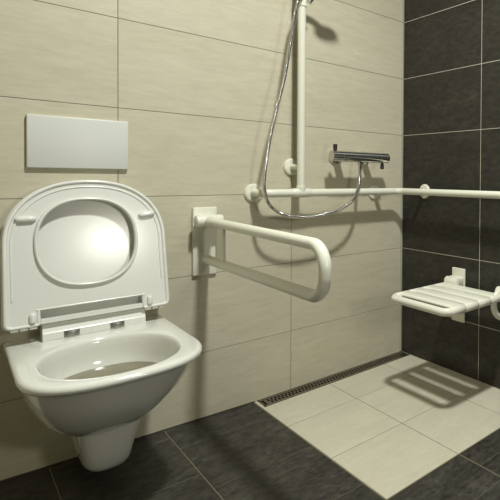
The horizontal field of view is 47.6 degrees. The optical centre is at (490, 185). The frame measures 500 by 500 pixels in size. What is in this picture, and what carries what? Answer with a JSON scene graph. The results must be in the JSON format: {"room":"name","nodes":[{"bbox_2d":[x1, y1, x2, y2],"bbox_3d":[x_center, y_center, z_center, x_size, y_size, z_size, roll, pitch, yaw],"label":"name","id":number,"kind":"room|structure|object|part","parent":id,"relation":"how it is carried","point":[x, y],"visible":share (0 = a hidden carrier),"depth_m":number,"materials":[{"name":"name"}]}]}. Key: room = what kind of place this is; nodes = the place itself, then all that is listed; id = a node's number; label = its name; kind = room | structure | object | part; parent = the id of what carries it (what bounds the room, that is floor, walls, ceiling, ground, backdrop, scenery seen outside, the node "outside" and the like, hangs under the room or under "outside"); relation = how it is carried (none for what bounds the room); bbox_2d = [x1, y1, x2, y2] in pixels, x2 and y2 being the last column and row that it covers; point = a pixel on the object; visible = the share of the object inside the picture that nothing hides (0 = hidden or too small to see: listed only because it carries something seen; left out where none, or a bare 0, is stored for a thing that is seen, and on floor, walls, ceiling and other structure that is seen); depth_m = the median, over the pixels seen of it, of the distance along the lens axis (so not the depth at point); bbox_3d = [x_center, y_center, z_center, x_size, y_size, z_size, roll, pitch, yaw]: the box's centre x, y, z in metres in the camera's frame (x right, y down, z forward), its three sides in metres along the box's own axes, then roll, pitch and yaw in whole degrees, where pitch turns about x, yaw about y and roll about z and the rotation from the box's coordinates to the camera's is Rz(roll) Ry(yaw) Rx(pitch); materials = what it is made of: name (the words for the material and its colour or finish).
{"room":"accessible bathroom","nodes":[
{"label":"accessible bathroom","id":0,"kind":"room"},
{"bbox_2d":[0,0,403,480],"bbox_3d":[-1.272,-0.466,1.630,0.120,2.820,2.550,1,1,40],"label":"wall","id":1,"kind":"structure","parent":0,"point":[196,84],"depth_m":1.84,"materials":[{"name":"beige tile"}]},
{"bbox_2d":[26,114,127,169],"bbox_3d":[-1.311,-0.135,1.490,0.013,0.162,0.246,1,1,40],"label":"flush plate","id":2,"kind":"object","parent":1,"relation":"attached to","point":[51,141],"visible":1,"depth_m":1.48,"materials":[{"name":"white plastic"}]},
{"bbox_2d":[0,180,201,471],"bbox_3d":[-1.097,0.412,1.338,0.555,0.853,0.402,1,1,40],"label":"toilet","id":3,"kind":"object","parent":1,"relation":"attached to","point":[83,262],"visible":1,"depth_m":1.40,"materials":[{"name":"white ceramic"}]},
{"bbox_3d":[-1.279,0.199,1.491,0.069,0.432,0.402,1,1,40],"label":"lid","id":4,"kind":"part","parent":3,"relation":"part of","materials":[{"name":"white plastic"}]},
{"bbox_3d":[-1.258,0.197,1.474,0.064,0.420,0.389,1,1,40],"label":"seat","id":5,"kind":"part","parent":3,"relation":"part of","materials":[{"name":"white plastic"}]},
{"bbox_3d":[-1.099,0.587,1.341,0.555,0.247,0.391,1,1,40],"label":"bowl","id":6,"kind":"part","parent":3,"relation":"part of","materials":[{"name":"white ceramic"}]},
{"bbox_2d":[0,401,254,481],"bbox_3d":[-1.487,0.869,1.319,0.004,0.057,1.584,1,1,40],"label":"trim","id":7,"kind":"structure","parent":1,"relation":"attached to","point":[253,401],"depth_m":1.64,"materials":[{"name":"brown tile"}]},
{"bbox_2d":[192,207,331,302],"bbox_3d":[-0.753,0.218,1.486,0.882,0.257,0.092,1,1,40],"label":"support rail","id":8,"kind":"object","parent":1,"relation":"attached to","point":[209,228],"visible":1,"depth_m":1.52,"materials":[{"name":"white metal"}]},
{"bbox_3d":[-1.084,0.210,1.767,0.012,0.257,0.082,1,1,40],"label":"wall plate","id":9,"kind":"part","parent":8,"relation":"part of","materials":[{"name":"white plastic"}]},
{"bbox_2d":[328,144,389,169],"bbox_3d":[-0.635,-0.129,2.200,0.124,0.114,0.303,1,1,40],"label":"shower mixer","id":10,"kind":"object","parent":1,"relation":"attached to","point":[335,156],"visible":1,"depth_m":2.16,"materials":[{"name":"silver metal"}]},
{"bbox_2d":[262,0,361,218],"bbox_3d":[-0.736,-0.352,1.984,0.029,0.981,0.456,1,1,39],"label":"shower hose","id":11,"kind":"object","parent":10,"relation":"attached to","point":[269,204],"visible":1,"depth_m":1.87,"materials":[{"name":"silver metal"}]},
{"bbox_2d":[401,0,404,350],"bbox_3d":[-0.465,-0.470,2.484,0.004,2.720,0.004,1,1,40],"label":"trim","id":12,"kind":"structure","parent":1,"relation":"attached to","point":[404,0],"depth_m":2.49,"materials":[{"name":"grey plastic"}]},
{"bbox_2d":[0,355,499,499],"bbox_3d":[-0.193,0.934,0.721,2.950,0.132,2.550,1,1,40],"label":"floor","id":13,"kind":"structure","parent":0,"point":[389,425],"depth_m":1.57,"materials":[{"name":"black tile"}]},
{"bbox_2d":[258,351,408,406],"bbox_3d":[-0.696,0.895,2.195,0.070,0.007,0.748,1,1,40],"label":"shower drain","id":14,"kind":"object","parent":13,"relation":"on","point":[305,388],"visible":1,"depth_m":2.14,"materials":[{"name":"black metal"}]},
{"bbox_2d":[254,402,499,499],"bbox_3d":[-0.390,0.901,1.927,0.888,0.004,0.768,1,1,40],"label":"trim","id":15,"kind":"structure","parent":13,"relation":"attached to","point":[254,402],"depth_m":1.54,"materials":[{"name":"beige tile"}]},
{"bbox_2d":[402,0,499,388],"bbox_3d":[0.660,-0.444,1.609,2.850,2.820,0.120,1,1,40],"label":"wall","id":16,"kind":"structure","parent":0,"point":[451,131],"depth_m":2.25,"materials":[{"name":"tile"}]},
{"bbox_2d":[244,0,499,201],"bbox_3d":[-0.255,-0.518,1.776,1.237,1.197,0.809,1,1,40],"label":"grab rail","id":17,"kind":"object","parent":16,"relation":"attached to","point":[252,192],"visible":0.96,"depth_m":1.96,"materials":[{"name":"white metal"}]},
{"bbox_3d":[-0.829,-0.080,1.995,0.075,0.025,0.025,1,1,40],"label":"stem","id":18,"kind":"part","parent":17,"relation":"part of","materials":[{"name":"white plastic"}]},
{"bbox_2d":[391,267,499,322],"bbox_3d":[-0.158,0.522,1.973,0.399,0.254,0.393,1,1,40],"label":"shower seat","id":19,"kind":"object","parent":16,"relation":"attached to","point":[452,294],"visible":1,"depth_m":1.94,"materials":[{"name":"white plastic"}]},
{"bbox_3d":[-0.181,0.473,1.973,0.359,0.031,0.363,1,1,40],"label":"frame","id":20,"kind":"part","parent":19,"relation":"part of","materials":[{"name":"white plastic"}]},
{"bbox_3d":[-0.152,0.519,2.218,0.082,0.254,0.012,1,1,40],"label":"wall plate","id":21,"kind":"part","parent":19,"relation":"part of","materials":[{"name":"white plastic"}]}
]}

